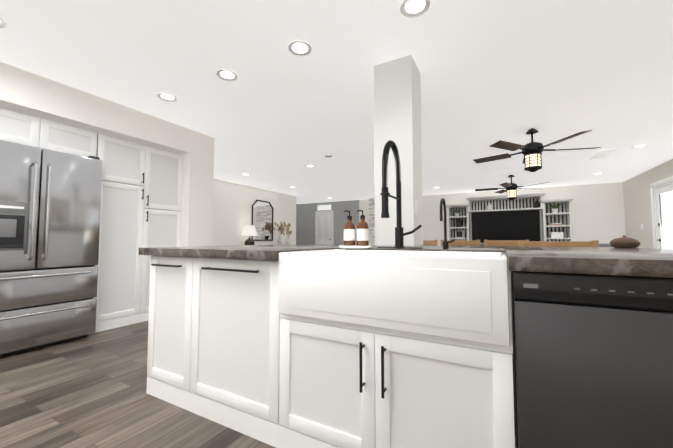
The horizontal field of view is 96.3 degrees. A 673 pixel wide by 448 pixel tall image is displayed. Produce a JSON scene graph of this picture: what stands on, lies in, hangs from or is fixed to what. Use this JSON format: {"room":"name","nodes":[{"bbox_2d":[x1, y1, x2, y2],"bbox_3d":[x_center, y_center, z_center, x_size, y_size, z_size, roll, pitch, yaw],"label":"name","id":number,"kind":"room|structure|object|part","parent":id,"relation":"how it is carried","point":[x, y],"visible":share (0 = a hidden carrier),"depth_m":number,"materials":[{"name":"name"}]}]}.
{"room":"kitchen","nodes":[
{"label":"kitchen","id":0,"kind":"room"},
{"bbox_2d":[0,62,213,246],"bbox_3d":[-3.303,-0.131,2.273,0.780,2.440,5.020,-2,-3,28],"label":"wall","id":1,"kind":"structure","parent":0,"point":[22,91],"depth_m":3.38,"materials":[{"name":"white paint"}]},
{"bbox_2d":[0,108,96,156],"bbox_3d":[-2.939,-0.844,2.815,0.340,0.290,1.055,-2,-3,28],"label":"upper cabinet","id":2,"kind":"object","parent":1,"relation":"attached to","point":[23,129],"visible":0.77,"depth_m":2.83,"materials":[{"name":"white wood"}]},
{"bbox_2d":[0,320,275,447],"bbox_3d":[-0.078,1.260,4.597,14.570,0.100,12.580,-2,-3,28],"label":"floor","id":3,"kind":"structure","parent":0,"point":[89,391],"depth_m":1.78,"materials":[{"name":"brown wood"}]},
{"bbox_2d":[0,140,101,356],"bbox_3d":[-2.941,0.212,2.811,0.848,1.810,0.930,-2,-3,28],"label":"refrigerator","id":4,"kind":"object","parent":3,"relation":"on","point":[50,202],"visible":1,"depth_m":2.68,"materials":[{"name":"silver metal"}]},
{"bbox_2d":[91,133,182,333],"bbox_3d":[-2.566,0.111,3.726,0.674,2.105,0.977,-2,-3,28],"label":"pantry cabinet","id":5,"kind":"object","parent":3,"relation":"on","point":[141,197],"visible":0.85,"depth_m":3.48,"materials":[{"name":"white wood"}]},
{"bbox_2d":[146,252,672,447],"bbox_3d":[0.292,0.630,1.820,2.736,0.873,1.317,-2,-3,28],"label":"kitchen island","id":6,"kind":"object","parent":3,"relation":"on","point":[399,344],"depth_m":1.12,"materials":[{"name":"white wood"}]},
{"bbox_2d":[138,244,340,259],"bbox_3d":[-0.388,0.197,2.368,1.108,0.046,1.624,-2,-3,28],"label":"island countertop","id":7,"kind":"structure","parent":6,"relation":"on","point":[237,252],"depth_m":1.66,"materials":[{"name":"grey stone"}]},
{"bbox_2d":[334,244,505,255],"bbox_3d":[0.643,0.184,2.121,0.941,0.046,1.075,-2,-3,28],"label":"island countertop","id":8,"kind":"structure","parent":6,"relation":"on","point":[399,249],"depth_m":1.65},
{"bbox_2d":[339,210,372,247],"bbox_3d":[0.119,0.030,1.841,0.210,0.231,0.210,-2,-3,28],"label":"soap bottles","id":9,"kind":"object","parent":8,"relation":"on","point":[362,234],"visible":1,"depth_m":1.81,"materials":[{"name":"brown glass"}]},
{"bbox_2d":[374,55,422,245],"bbox_3d":[0.534,-0.578,2.570,0.326,1.518,0.320,-2,-3,28],"label":"column","id":10,"kind":"structure","parent":8,"relation":"on","point":[397,102],"depth_m":2.44,"materials":[{"name":"white paint"}]},
{"bbox_2d":[377,140,454,248],"bbox_3d":[0.403,-0.170,1.680,0.442,0.616,0.323,-2,-3,28],"label":"faucet","id":11,"kind":"object","parent":8,"relation":"on","point":[399,239],"depth_m":1.73,"materials":[{"name":"black metal"}]},
{"bbox_2d":[502,246,672,279],"bbox_3d":[1.257,0.197,1.474,0.756,0.138,1.624,-2,-3,28],"label":"island countertop","id":12,"kind":"structure","parent":6,"relation":"on","point":[648,263],"depth_m":0.89,"materials":[{"name":"grey stone"}]},
{"bbox_2d":[278,249,509,346],"bbox_3d":[0.261,0.274,1.411,0.938,0.282,0.525,-2,-3,28],"label":"sink","id":13,"kind":"object","parent":12,"relation":"in","point":[463,296],"depth_m":1.13,"materials":[{"name":"white ceramic"}]},
{"bbox_2d":[609,235,640,247],"bbox_3d":[1.849,0.112,1.934,0.145,0.078,0.145,-2,-3,28],"label":"wicker basket","id":14,"kind":"object","parent":12,"relation":"on","point":[623,241],"visible":1,"depth_m":1.89,"materials":[{"name":"wicker"}]},
{"bbox_2d":[511,271,672,447],"bbox_3d":[1.004,0.593,1.079,0.645,0.872,0.624,-2,-3,28],"label":"dishwasher","id":15,"kind":"object","parent":6,"relation":"in","point":[592,355],"depth_m":0.88,"materials":[{"name":"black metal"}]},
{"bbox_2d":[423,240,437,245],"bbox_3d":[1.268,0.718,4.474,0.500,0.970,0.450,-1,-3,24],"label":"dining chair","id":16,"kind":"object","parent":3,"relation":"on","point":[431,242],"visible":0.1,"depth_m":4.23,"materials":[{"name":"brown wood"}]},
{"bbox_2d":[441,240,479,245],"bbox_3d":[1.794,0.707,4.269,0.522,0.970,0.475,-2,-3,28],"label":"dining chair","id":17,"kind":"object","parent":3,"relation":"on","point":[465,243],"visible":0.15,"depth_m":4.08,"materials":[{"name":"brown wood"}]},
{"bbox_2d":[484,240,528,245],"bbox_3d":[2.250,0.693,3.999,0.515,0.970,0.467,-2,-3,28],"label":"dining chair","id":18,"kind":"object","parent":3,"relation":"on","point":[501,243],"visible":0.25,"depth_m":3.85,"materials":[{"name":"brown wood"}]},
{"bbox_2d":[446,193,573,242],"bbox_3d":[4.863,0.303,8.694,3.160,2.230,0.470,-2,-3,28],"label":"entertainment center","id":19,"kind":"object","parent":3,"relation":"on","point":[500,217],"visible":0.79,"depth_m":8.61,"materials":[{"name":"grey wood"}]},
{"bbox_2d":[471,210,540,242],"bbox_3d":[4.816,0.152,8.642,1.715,1.043,0.220,-2,-3,28],"label":"tv","id":20,"kind":"object","parent":19,"relation":"on","point":[486,224],"depth_m":8.62,"materials":[{"name":"black"}]},
{"bbox_2d":[480,243,611,246],"bbox_3d":[3.834,0.809,5.628,2.840,0.904,1.055,-2,-4,33],"label":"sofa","id":21,"kind":"object","parent":3,"relation":"on","point":[600,245],"depth_m":4.93,"materials":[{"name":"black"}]},
{"bbox_2d":[518,240,598,246],"bbox_3d":[1.803,0.614,2.401,0.560,0.965,0.440,-2,-3,28],"label":"counter stool","id":22,"kind":"object","parent":3,"relation":"on","point":[594,243],"visible":0.17,"depth_m":2.58,"materials":[{"name":"brown wood"}]},
{"bbox_3d":[-1.925,1.046,8.630,0.412,0.740,2.500,-2,-3,28],"label":"console table","id":23,"kind":"object","parent":3,"relation":"on","visible":0},
{"bbox_2d":[241,225,257,244],"bbox_3d":[-2.302,0.341,7.982,0.420,0.600,0.420,-2,-3,28],"label":"table lamp","id":24,"kind":"object","parent":23,"relation":"on","point":[249,230],"visible":0.81,"depth_m":7.87,"materials":[{"name":"grey fabric"}]},
{"bbox_2d":[273,221,291,244],"bbox_3d":[-1.655,0.309,9.171,0.218,0.785,0.818,-2,-3,28],"label":"vase","id":25,"kind":"object","parent":23,"relation":"on","point":[281,240],"visible":0.94,"depth_m":9.12,"materials":[{"name":"white ceramic"}]},
{"bbox_2d":[212,179,295,245],"bbox_3d":[-2.723,0.151,7.782,0.180,2.440,5.510,-2,-3,28],"label":"wall","id":26,"kind":"structure","parent":0,"point":[232,209],"depth_m":8.29,"materials":[{"name":"white paint"}]},
{"bbox_3d":[-2.134,-0.094,8.739,0.044,1.172,0.891,-2,-3,28],"label":"mirror","id":27,"kind":"part","parent":26,"relation":"part of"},
{"bbox_2d":[296,200,358,244],"bbox_3d":[-1.073,0.379,12.223,4.400,2.440,0.218,-2,-3,28],"label":"wall","id":28,"kind":"structure","parent":0,"point":[321,223],"depth_m":11.87,"materials":[{"name":"grey paint"}]},
{"bbox_2d":[0,0,672,203],"bbox_3d":[-0.983,-1.252,5.217,12.510,0.100,12.580,-2,-3,28],"label":"ceiling","id":29,"kind":"structure","parent":0,"point":[276,116],"depth_m":2.72,"materials":[{"name":"white paint"}]},
{"bbox_2d":[0,17,7,27],"bbox_3d":[-2.259,-1.360,2.036,0.136,0.009,0.049,-2,-3,28],"label":"recessed light","id":30,"kind":"object","parent":29,"relation":"in","point":[3,24],"depth_m":2.05,"materials":[{"name":"white plastic"}]},
{"bbox_2d":[157,93,177,101],"bbox_3d":[-1.735,-1.306,3.097,0.187,0.009,0.181,-2,-3,28],"label":"recessed light","id":31,"kind":"object","parent":29,"relation":"in","point":[164,96],"depth_m":3.10,"materials":[{"name":"white"}]},
{"bbox_2d":[216,69,237,80],"bbox_3d":[-0.973,-1.327,2.682,0.188,0.009,0.184,-2,-3,28],"label":"recessed light","id":32,"kind":"object","parent":29,"relation":"in","point":[228,75],"depth_m":2.69,"materials":[{"name":"white"}]},
{"bbox_2d":[288,40,311,55],"bbox_3d":[-0.279,-1.346,2.307,0.184,0.009,0.187,-2,-3,28],"label":"recessed light","id":33,"kind":"object","parent":29,"relation":"in","point":[298,48],"depth_m":2.31,"materials":[{"name":"white"}]},
{"bbox_2d":[400,0,429,17],"bbox_3d":[0.496,-1.367,1.895,0.179,0.009,0.172,-2,-3,28],"label":"recessed light","id":34,"kind":"object","parent":29,"relation":"in","point":[412,8],"depth_m":1.90,"materials":[{"name":"white"}]},
{"bbox_2d":[475,175,548,199],"bbox_3d":[3.936,-0.827,6.851,1.429,0.580,1.469,-2,-3,28],"label":"ceiling fan","id":35,"kind":"object","parent":29,"relation":"hanging from","point":[511,189],"visible":1,"depth_m":6.78,"materials":[{"name":"black metal"}]},
{"bbox_2d":[473,128,600,171],"bbox_3d":[2.620,-0.972,4.031,1.472,0.580,1.401,-2,-3,28],"label":"ceiling fan","id":36,"kind":"object","parent":29,"relation":"hanging from","point":[532,151],"visible":1,"depth_m":3.90,"materials":[{"name":"black metal"}]},
{"bbox_2d":[590,149,615,158],"bbox_3d":[4.564,-1.195,5.174,0.220,0.016,0.600,-2,-3,28],"label":"ceiling vent","id":37,"kind":"object","parent":29,"relation":"in","point":[602,154],"depth_m":5.12,"materials":[{"name":"white metal"}]},
{"bbox_2d":[632,144,647,147],"bbox_3d":[4.758,-1.222,4.721,0.172,0.009,0.191,-2,-3,28],"label":"recessed light","id":38,"kind":"object","parent":29,"relation":"in","point":[644,145],"depth_m":4.74,"materials":[{"name":"white"}]},
{"bbox_2d":[369,198,374,244],"bbox_3d":[1.829,0.288,10.445,1.400,2.439,0.299,-2,-3,28],"label":"stone wall","id":39,"kind":"structure","parent":0,"point":[371,221],"depth_m":10.61,"materials":[{"name":"grey stone"}]},
{"bbox_2d":[359,182,625,245],"bbox_3d":[4.180,0.235,9.422,7.510,2.440,0.140,-2,-3,28],"label":"wall","id":40,"kind":"structure","parent":0,"point":[598,212],"depth_m":8.09,"materials":[{"name":"white paint"}]},
{"bbox_2d":[623,159,672,248],"bbox_3d":[4.453,-0.135,2.207,0.140,2.440,12.300,-2,-3,28],"label":"wall","id":41,"kind":"structure","parent":0,"point":[637,201],"depth_m":6.71,"materials":[{"name":"grey paint"}]},
{"bbox_2d":[650,176,672,249],"bbox_3d":[5.841,0.156,4.799,0.163,2.125,3.210,-2,-3,28],"label":"door","id":42,"kind":"structure","parent":41,"relation":"attached to","point":[662,205],"depth_m":5.95,"materials":[{"name":"white paint"}]}
]}

